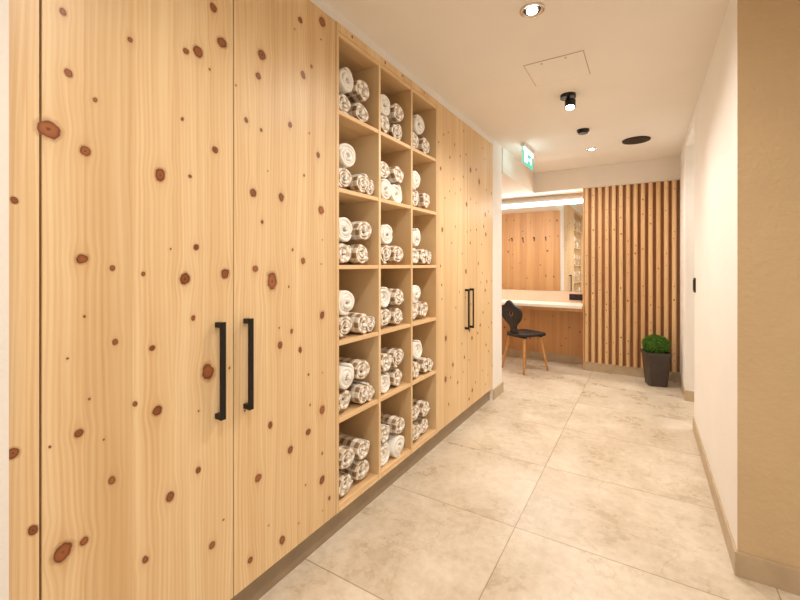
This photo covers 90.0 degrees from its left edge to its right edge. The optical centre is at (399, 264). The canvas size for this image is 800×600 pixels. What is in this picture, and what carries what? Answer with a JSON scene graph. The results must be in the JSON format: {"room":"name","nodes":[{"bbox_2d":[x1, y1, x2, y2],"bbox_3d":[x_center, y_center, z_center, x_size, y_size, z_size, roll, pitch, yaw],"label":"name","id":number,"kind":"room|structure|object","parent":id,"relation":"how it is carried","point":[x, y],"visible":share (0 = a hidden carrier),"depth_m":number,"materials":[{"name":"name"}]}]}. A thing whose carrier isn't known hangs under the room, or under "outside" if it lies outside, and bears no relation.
{"room":"spa corridor","nodes":[
{"label":"spa corridor","id":0,"kind":"room"},
{"bbox_2d":[0,0,8,599],"bbox_3d":[-1.714,0.045,0.294,0.770,2.510,1.910,0,0,32],"label":"wall","id":1,"kind":"structure","parent":0,"point":[4,4],"depth_m":0.90,"materials":[{"name":"paint"}]},
{"bbox_2d":[310,0,491,142],"bbox_3d":[-0.243,-1.185,2.527,0.546,0.050,3.435,0,0,32],"label":"trim","id":2,"kind":"structure","parent":1,"relation":"attached to","point":[321,4],"depth_m":2.29,"materials":[{"name":"paint"}]},
{"bbox_2d":[339,243,350,262],"bbox_3d":[-0.406,-0.058,2.085,0.312,0.103,0.124,0,6,33],"label":"towel","id":3,"kind":"object","parent":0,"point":[344,250],"depth_m":2.01,"materials":[{"name":"white fabric"}]},
{"bbox_2d":[339,388,350,410],"bbox_3d":[-0.408,0.675,2.068,0.312,0.100,0.121,0,10,30],"label":"towel","id":4,"kind":"object","parent":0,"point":[344,395],"depth_m":2.00,"materials":[{"name":"white fabric"}]},
{"bbox_2d":[339,167,351,187],"bbox_3d":[-0.404,-0.433,2.074,0.311,0.109,0.120,0,-5,33],"label":"towel","id":5,"kind":"object","parent":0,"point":[345,177],"depth_m":2.00,"materials":[{"name":"white fabric"}]},
{"bbox_2d":[339,471,352,496],"bbox_3d":[-0.400,1.098,2.069,0.307,0.101,0.125,0,6,30],"label":"towel","id":6,"kind":"object","parent":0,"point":[345,481],"depth_m":1.99,"materials":[{"name":"white fabric"}]},
{"bbox_2d":[363,180,373,194],"bbox_3d":[-0.288,-0.421,2.249,0.311,0.088,0.097,0,8,32],"label":"towel","id":7,"kind":"object","parent":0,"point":[368,185],"depth_m":2.16,"materials":[{"name":"white fabric"}]},
{"bbox_2d":[366,385,374,401],"bbox_3d":[-0.291,0.694,2.238,0.308,0.086,0.089,0,-13,31],"label":"towel","id":8,"kind":"object","parent":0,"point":[370,391],"depth_m":2.16,"materials":[{"name":"white fabric"}]},
{"bbox_2d":[381,372,389,393],"bbox_3d":[-0.217,0.678,2.378,0.312,0.119,0.131,0,-14,30],"label":"towel","id":9,"kind":"object","parent":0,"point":[385,376],"depth_m":2.31,"materials":[{"name":"white fabric"}]},
{"bbox_2d":[381,442,389,465],"bbox_3d":[-0.222,1.091,2.383,0.312,0.128,0.141,0,9,30],"label":"towel","id":10,"kind":"object","parent":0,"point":[385,446],"depth_m":2.32,"materials":[{"name":"white fabric"}]},
{"bbox_2d":[413,191,418,206],"bbox_3d":[-0.028,-0.435,2.679,0.311,0.109,0.120,0,-2,30],"label":"towel","id":11,"kind":"object","parent":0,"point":[415,194],"depth_m":2.61,"materials":[{"name":"white fabric"}]},
{"bbox_2d":[413,423,420,440],"bbox_3d":[-0.022,1.088,2.675,0.307,0.104,0.129,0,-2,31],"label":"towel","id":12,"kind":"object","parent":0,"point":[416,427],"depth_m":2.60,"materials":[{"name":"white fabric"}]},
{"bbox_2d":[490,139,501,399],"bbox_3d":[0.347,0.045,4.347,1.450,2.510,0.285,0,0,32],"label":"wall","id":13,"kind":"structure","parent":0,"point":[497,149],"depth_m":3.97,"materials":[{"name":"paint"}]},
{"bbox_2d":[493,382,503,399],"bbox_3d":[0.978,1.250,3.979,0.010,0.100,0.313,0,0,32],"label":"baseboard","id":14,"kind":"structure","parent":13,"relation":"attached to","point":[499,389],"depth_m":3.97,"materials":[{"name":"tile"}]},
{"bbox_2d":[502,147,533,195],"bbox_3d":[0.793,-1.080,5.073,1.450,0.260,1.360,0,0,32],"label":"wall","id":15,"kind":"structure","parent":0,"point":[517,178],"depth_m":4.71,"materials":[{"name":"paint"}]},
{"bbox_2d":[324,0,729,172],"bbox_3d":[0.894,-1.260,2.033,4.800,0.100,7.600,0,0,32],"label":"ceiling","id":16,"kind":"structure","parent":0,"point":[648,61],"depth_m":2.37,"materials":[{"name":"paint"}]},
{"bbox_2d":[521,142,533,169],"bbox_3d":[1.316,-1.113,4.119,0.040,0.195,0.400,0,0,32],"label":"exit sign","id":17,"kind":"object","parent":16,"relation":"attached to","point":[527,152],"visible":1,"depth_m":4.08,"materials":[{"name":"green plastic"}]},
{"bbox_2d":[520,2,544,17],"bbox_3d":[0.627,-1.206,1.897,0.114,0.009,0.114,0,0,32],"label":"recessed light","id":18,"kind":"object","parent":16,"relation":"in","point":[534,9],"visible":1,"depth_m":1.89,"materials":[{"name":"silver metal"}]},
{"bbox_2d":[524,51,589,85],"bbox_3d":[0.977,-1.208,2.480,0.327,0.003,0.322,0,0,32],"label":"hatch","id":19,"kind":"object","parent":16,"relation":"attached to","point":[561,68],"visible":1,"depth_m":2.47,"materials":[{"name":"paint"}]},
{"bbox_2d":[524,50,589,85],"bbox_3d":[0.977,-1.208,2.480,0.335,0.004,0.330,0,0,32],"label":"frame gap","id":20,"kind":"object","parent":16,"relation":"attached to","point":[582,50],"visible":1,"depth_m":2.38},
{"bbox_2d":[560,92,575,109],"bbox_3d":[1.195,-1.161,2.845,0.104,0.098,0.104,0,0,32],"label":"ceiling spotlight","id":21,"kind":"object","parent":16,"relation":"attached to","point":[569,97],"depth_m":2.82,"materials":[{"name":"black metal"}]},
{"bbox_2d":[577,128,588,134],"bbox_3d":[1.639,-1.194,3.582,0.104,0.033,0.104,0,0,32],"label":"smoke detector","id":22,"kind":"object","parent":16,"relation":"attached to","point":[582,131],"visible":1,"depth_m":3.55,"materials":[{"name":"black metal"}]},
{"bbox_2d":[502,156,679,199],"bbox_3d":[1.908,-1.080,5.381,3.030,0.260,0.330,0,0,32],"label":"bulkhead","id":23,"kind":"object","parent":16,"relation":"attached to","point":[568,181],"visible":0.57,"depth_m":4.85,"materials":[{"name":"paint"}]},
{"bbox_2d":[586,147,597,150],"bbox_3d":[1.998,-1.206,4.171,0.114,0.009,0.114,0,0,32],"label":"recessed light","id":24,"kind":"object","parent":16,"relation":"in","point":[592,148],"visible":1,"depth_m":4.16,"materials":[{"name":"silver metal"}]},
{"bbox_2d":[259,355,799,599],"bbox_3d":[0.894,1.350,2.033,4.800,0.100,7.600,0,0,32],"label":"floor","id":25,"kind":"structure","parent":0,"point":[573,482],"depth_m":2.12,"materials":[{"name":"tile"}]},
{"bbox_2d":[9,0,335,599],"bbox_3d":[-0.826,0.070,1.538,0.584,2.460,1.158,0,0,32],"label":"wardrobe","id":26,"kind":"object","parent":25,"relation":"on","point":[172,163],"visible":1,"depth_m":1.24,"materials":[{"name":"wood"}]},
{"bbox_2d":[331,21,437,536],"bbox_3d":[-0.252,0.071,2.506,0.551,2.458,1.091,0,0,32],"label":"shelf unit","id":27,"kind":"object","parent":25,"relation":"on","point":[372,146],"visible":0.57,"depth_m":2.34,"materials":[{"name":"brown wood"}]},
{"bbox_2d":[339,93,350,114],"bbox_3d":[-0.408,-0.803,2.068,0.308,0.106,0.109,0,-1,30],"label":"towel","id":28,"kind":"object","parent":27,"relation":"on","point":[344,104],"depth_m":2.00,"materials":[{"name":"white fabric"}]},
{"bbox_2d":[339,315,351,336],"bbox_3d":[-0.401,0.307,2.069,0.311,0.109,0.120,0,-7,32],"label":"towel","id":29,"kind":"object","parent":27,"relation":"on","point":[345,322],"depth_m":1.99,"materials":[{"name":"white fabric"}]},
{"bbox_2d":[339,67,368,122],"label":"rolled towels","id":30,"kind":"object","parent":27,"relation":"on","point":[351,93],"depth_m":2.08,"materials":[{"name":"white fabric"}]},
{"bbox_2d":[339,432,369,496],"label":"rolled towels","id":31,"kind":"object","parent":27,"relation":"on","point":[353,450],"depth_m":2.09,"materials":[{"name":"white fabric"}]},
{"bbox_2d":[339,445,354,469],"bbox_3d":[-0.394,0.968,2.076,0.307,0.102,0.127,0,-4,31],"label":"towel","id":32,"kind":"object","parent":31,"relation":"on","point":[346,454],"depth_m":2.00,"materials":[{"name":"white fabric"}]},
{"bbox_2d":[339,217,371,263],"label":"rolled towels","id":33,"kind":"object","parent":27,"relation":"on","point":[357,230],"depth_m":2.08,"materials":[{"name":"white fabric"}]},
{"bbox_2d":[339,143,373,194],"label":"rolled towels","id":34,"kind":"object","parent":27,"relation":"on","point":[360,183],"depth_m":2.04,"materials":[{"name":"white fabric"}]},
{"bbox_2d":[339,290,374,336],"label":"rolled towels","id":35,"kind":"object","parent":27,"relation":"on","point":[352,322],"depth_m":2.03,"materials":[{"name":"white fabric"}]},
{"bbox_2d":[339,356,374,410],"label":"rolled towels","id":36,"kind":"object","parent":27,"relation":"on","point":[350,369],"depth_m":2.09,"materials":[{"name":"white fabric"}]},
{"bbox_2d":[366,316,374,331],"bbox_3d":[-0.286,0.320,2.240,0.311,0.088,0.097,0,-11,30],"label":"towel","id":37,"kind":"object","parent":27,"relation":"on","point":[370,321],"depth_m":2.16,"materials":[{"name":"fabric"}]},
{"bbox_2d":[381,115,389,132],"bbox_3d":[-0.219,-0.811,2.371,0.312,0.103,0.124,0,-1,31],"label":"towel","id":38,"kind":"object","parent":27,"relation":"on","point":[385,125],"depth_m":2.31,"materials":[{"name":"white fabric"}]},
{"bbox_2d":[381,308,390,325],"bbox_3d":[-0.213,0.301,2.378,0.307,0.101,0.125,0,12,33],"label":"towel","id":39,"kind":"object","parent":27,"relation":"on","point":[385,313],"depth_m":2.31,"materials":[{"name":"fabric"}]},
{"bbox_2d":[381,224,402,263],"label":"rolled towels","id":40,"kind":"object","parent":27,"relation":"on","point":[388,253],"depth_m":2.32,"materials":[{"name":"white fabric"}]},
{"bbox_2d":[381,94,403,139],"label":"rolled towels","id":41,"kind":"object","parent":27,"relation":"on","point":[390,113],"depth_m":2.39,"materials":[{"name":"white fabric"}]},
{"bbox_2d":[381,94,389,115],"bbox_3d":[-0.216,-0.924,2.383,0.312,0.121,0.139,0,9,31],"label":"towel","id":42,"kind":"object","parent":41,"relation":"on","point":[385,103],"depth_m":2.31,"materials":[{"name":"white fabric"}]},
{"bbox_2d":[381,161,403,202],"label":"rolled towels","id":43,"kind":"object","parent":27,"relation":"on","point":[390,176],"depth_m":2.39,"materials":[{"name":"white fabric"}]},
{"bbox_2d":[381,161,389,178],"bbox_3d":[-0.216,-0.549,2.388,0.307,0.102,0.126,0,8,33],"label":"towel","id":44,"kind":"object","parent":43,"relation":"on","point":[385,172],"depth_m":2.31,"materials":[{"name":"white fabric"}]},
{"bbox_2d":[381,287,403,325],"label":"rolled towels","id":45,"kind":"object","parent":27,"relation":"on","point":[389,296],"depth_m":2.38,"materials":[{"name":"fabric"}]},
{"bbox_2d":[381,347,403,393],"label":"rolled towels","id":46,"kind":"object","parent":27,"relation":"on","point":[390,357],"depth_m":2.38,"materials":[{"name":"white fabric"}]},
{"bbox_2d":[381,353,391,371],"bbox_3d":[-0.207,0.563,2.378,0.312,0.105,0.126,0,-7,30],"label":"towel","id":47,"kind":"object","parent":46,"relation":"on","point":[386,358],"depth_m":2.30,"materials":[{"name":"white fabric"}]},
{"bbox_2d":[381,413,404,465],"label":"rolled towels","id":48,"kind":"object","parent":27,"relation":"on","point":[392,444],"depth_m":2.39,"materials":[{"name":"white fabric"}]},
{"bbox_2d":[381,424,389,442],"bbox_3d":[-0.217,0.977,2.384,0.312,0.100,0.120,0,-2,30],"label":"towel","id":49,"kind":"object","parent":48,"relation":"on","point":[385,429],"depth_m":2.32,"materials":[{"name":"white fabric"}]},
{"bbox_2d":[386,124,401,139],"bbox_3d":[-0.141,-0.808,2.509,0.311,0.114,0.126,0,-6,33],"label":"towel","id":50,"kind":"object","parent":27,"relation":"on","point":[395,130],"depth_m":2.41,"materials":[{"name":"white fabric"}]},
{"bbox_2d":[413,303,418,318],"bbox_3d":[-0.031,0.302,2.688,0.308,0.110,0.113,0,6,33],"label":"towel","id":51,"kind":"object","parent":27,"relation":"on","point":[415,307],"depth_m":2.62,"materials":[{"name":"fabric"}]},
{"bbox_2d":[413,132,418,148],"bbox_3d":[-0.030,-0.810,2.688,0.308,0.108,0.111,0,-5,32],"label":"towel","id":52,"kind":"object","parent":27,"relation":"on","point":[415,139],"depth_m":2.62,"materials":[{"name":"white fabric"}]},
{"bbox_2d":[413,248,418,263],"bbox_3d":[-0.032,-0.057,2.681,0.312,0.105,0.126,0,-10,30],"label":"towel","id":53,"kind":"object","parent":27,"relation":"on","point":[415,253],"depth_m":2.62,"materials":[{"name":"white fabric"}]},
{"bbox_2d":[413,361,419,377],"bbox_3d":[-0.024,0.682,2.669,0.308,0.106,0.109,0,2,31],"label":"towel","id":54,"kind":"object","parent":27,"relation":"on","point":[416,367],"depth_m":2.59,"materials":[{"name":"white fabric"}]},
{"bbox_2d":[413,285,427,318],"label":"rolled towels","id":55,"kind":"object","parent":27,"relation":"on","point":[420,309],"depth_m":2.64,"materials":[{"name":"white fabric"}]},
{"bbox_2d":[413,115,428,153],"label":"rolled towels","id":56,"kind":"object","parent":27,"relation":"on","point":[421,144],"depth_m":2.64,"materials":[{"name":"white fabric"}]},
{"bbox_2d":[413,171,429,208],"label":"rolled towels","id":57,"kind":"object","parent":27,"relation":"on","point":[422,200],"depth_m":2.63,"materials":[{"name":"white fabric"}]},
{"bbox_2d":[413,398,429,440],"label":"rolled towels","id":58,"kind":"object","parent":27,"relation":"on","point":[420,407],"depth_m":2.70,"materials":[{"name":"white fabric"}]},
{"bbox_2d":[413,404,419,420],"bbox_3d":[-0.031,0.968,2.690,0.307,0.104,0.129,0,4,33],"label":"towel","id":59,"kind":"object","parent":58,"relation":"on","point":[416,410],"depth_m":2.63,"materials":[{"name":"white fabric"}]},
{"bbox_2d":[413,228,431,263],"label":"rolled towels","id":60,"kind":"object","parent":27,"relation":"on","point":[420,256],"depth_m":2.65,"materials":[{"name":"white fabric"}]},
{"bbox_2d":[413,228,419,245],"bbox_3d":[-0.013,-0.183,2.698,0.317,0.122,0.126,0,7,33],"label":"towel","id":61,"kind":"object","parent":60,"relation":"on","point":[416,233],"depth_m":2.62,"materials":[{"name":"white fabric"}]},
{"bbox_2d":[413,339,432,377],"label":"rolled towels","id":62,"kind":"object","parent":27,"relation":"on","point":[420,364],"depth_m":2.67,"materials":[{"name":"white fabric"}]},
{"bbox_2d":[413,339,421,358],"bbox_3d":[-0.011,0.559,2.724,0.312,0.125,0.137,0,-3,30],"label":"towel","id":63,"kind":"object","parent":62,"relation":"on","point":[417,347],"depth_m":2.65,"materials":[{"name":"white fabric"}]},
{"bbox_2d":[424,251,431,263],"bbox_3d":[0.076,-0.050,2.859,0.311,0.088,0.097,0,14,32],"label":"towel","id":64,"kind":"object","parent":27,"relation":"on","point":[427,255],"depth_m":2.76,"materials":[{"name":"fabric"}]},
{"bbox_2d":[425,359,432,371],"bbox_3d":[0.080,0.695,2.843,0.308,0.086,0.089,0,-10,30],"label":"towel","id":65,"kind":"object","parent":27,"relation":"on","point":[428,363],"depth_m":2.74,"materials":[{"name":"white fabric"}]},
{"bbox_2d":[434,102,492,446],"bbox_3d":[0.358,0.070,3.470,0.584,2.460,1.192,0,0,32],"label":"wardrobe","id":66,"kind":"object","parent":25,"relation":"on","point":[465,158],"visible":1,"depth_m":3.25,"materials":[{"name":"wood"}]},
{"bbox_2d":[502,300,548,374],"bbox_3d":[1.524,0.863,4.968,0.486,0.874,0.400,0,0,-29],"label":"wooden chair","id":67,"kind":"object","parent":25,"relation":"on","point":[515,319],"visible":0.99,"depth_m":4.88,"materials":[{"name":"black wood"}]},
{"bbox_2d":[641,334,671,386],"bbox_3d":[2.784,1.025,4.347,0.288,0.550,0.285,0,0,17],"label":"boxwood plant","id":68,"kind":"object","parent":25,"relation":"on","point":[656,357],"visible":1,"depth_m":4.26,"materials":[{"name":"green plant"}]},
{"bbox_2d":[502,193,582,202],"bbox_3d":[2.814,0.045,5.166,4.800,2.510,0.250,0,0,32],"label":"wall","id":69,"kind":"structure","parent":0,"point":[576,194],"depth_m":5.53,"materials":[{"name":"paint"}]},
{"bbox_2d":[502,308,582,355],"bbox_3d":[1.568,0.920,5.772,2.042,0.760,0.019,0,0,32],"label":"panelling","id":70,"kind":"object","parent":69,"relation":"attached to","point":[563,330],"visible":0.4,"depth_m":5.45,"materials":[{"name":"brown wood"}]},
{"bbox_2d":[502,289,582,311],"bbox_3d":[1.454,0.465,5.586,2.042,0.220,0.445,0,0,32],"label":"countertop","id":71,"kind":"structure","parent":69,"relation":"attached to","point":[524,299],"depth_m":5.37,"materials":[{"name":"stone"}]},
{"bbox_2d":[569,294,581,299],"bbox_3d":[2.320,0.425,5.278,0.160,0.080,0.018,0,0,32],"label":"power outlet","id":72,"kind":"object","parent":71,"relation":"attached to","point":[571,296],"visible":1,"depth_m":5.28,"materials":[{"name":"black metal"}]},
{"bbox_2d":[502,348,582,363],"bbox_3d":[1.559,1.250,5.760,2.040,0.100,0.012,0,0,32],"label":"baseboard","id":73,"kind":"structure","parent":69,"relation":"attached to","point":[512,352],"depth_m":5.47,"materials":[{"name":"tile"}]},
{"bbox_2d":[502,196,582,291],"bbox_3d":[1.591,-0.273,5.733,1.962,1.255,0.058,0,0,32],"label":"wall mirror","id":74,"kind":"object","parent":69,"relation":"attached to","point":[542,239],"visible":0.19,"depth_m":5.50,"materials":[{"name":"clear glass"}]},
{"bbox_2d":[502,289,582,302],"bbox_3d":[1.564,0.427,5.766,2.042,0.145,0.023,0,0,32],"label":"backsplash","id":75,"kind":"structure","parent":69,"relation":"attached to","point":[527,295],"depth_m":5.53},
{"bbox_2d":[583,188,584,369],"bbox_3d":[2.360,0.175,5.092,0.015,2.250,0.350,0,0,32],"label":"wall","id":76,"kind":"structure","parent":0,"point":[583,188],"depth_m":4.94,"materials":[{"name":"brown wood"}]},
{"bbox_2d":[622,136,650,144],"bbox_3d":[2.283,-1.204,3.867,0.240,0.011,0.240,0,0,32],"label":"ceiling speaker","id":77,"kind":"object","parent":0,"point":[638,139],"depth_m":3.85},
{"bbox_2d":[679,142,693,390],"bbox_3d":[3.766,0.045,3.820,1.770,2.510,1.050,0,0,32],"label":"wall","id":78,"kind":"structure","parent":0,"point":[686,183],"depth_m":3.83,"materials":[{"name":"paint"}]},
{"bbox_2d":[584,180,679,381],"bbox_3d":[2.700,0.176,4.706,0.967,2.248,0.074,0,0,32],"label":"wood panel","id":79,"kind":"object","parent":78,"relation":"attached to","point":[632,231],"visible":0.96,"depth_m":4.70,"materials":[{"name":"wood"}]},
{"bbox_2d":[679,374,685,400],"bbox_3d":[2.905,1.250,4.119,0.010,0.100,0.680,0,0,32],"label":"baseboard","id":80,"kind":"structure","parent":78,"relation":"attached to","point":[683,390],"depth_m":4.02,"materials":[{"name":"tile"}]},
{"bbox_2d":[686,390,693,401],"bbox_3d":[3.319,1.250,3.473,1.370,0.100,0.010,0,0,32],"label":"baseboard","id":81,"kind":"structure","parent":78,"relation":"attached to","point":[689,394],"depth_m":3.81,"materials":[{"name":"tile"}]},
{"bbox_2d":[685,114,693,145],"bbox_3d":[3.112,-1.175,3.136,1.370,0.070,0.800,0,0,32],"label":"lintel","id":82,"kind":"object","parent":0,"point":[689,140],"visible":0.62,"depth_m":3.57,"materials":[{"name":"paint"}]},
{"bbox_2d":[694,0,799,568],"bbox_3d":[2.622,0.045,1.953,1.770,2.510,1.730,0,0,32],"label":"wall","id":83,"kind":"structure","parent":0,"point":[747,111],"depth_m":1.66,"materials":[{"name":"paint"}]},
{"bbox_2d":[693,278,695,292],"bbox_3d":[2.271,0.155,3.088,0.014,0.110,0.080,0,0,32],"label":"light switch","id":84,"kind":"object","parent":83,"relation":"attached to","point":[694,279],"visible":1,"depth_m":3.06,"materials":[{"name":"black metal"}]},
{"bbox_2d":[693,417,737,575],"bbox_3d":[1.863,1.250,2.418,0.010,0.100,1.750,0,0,32],"label":"baseboard","id":85,"kind":"structure","parent":83,"relation":"attached to","point":[730,544],"depth_m":2.05,"materials":[{"name":"tile"}]},
{"bbox_2d":[738,552,799,595],"bbox_3d":[2.124,1.250,1.237,1.670,0.100,0.010,0,0,32],"label":"baseboard","id":86,"kind":"structure","parent":83,"relation":"attached to","point":[786,578],"depth_m":1.62,"materials":[{"name":"tile"}]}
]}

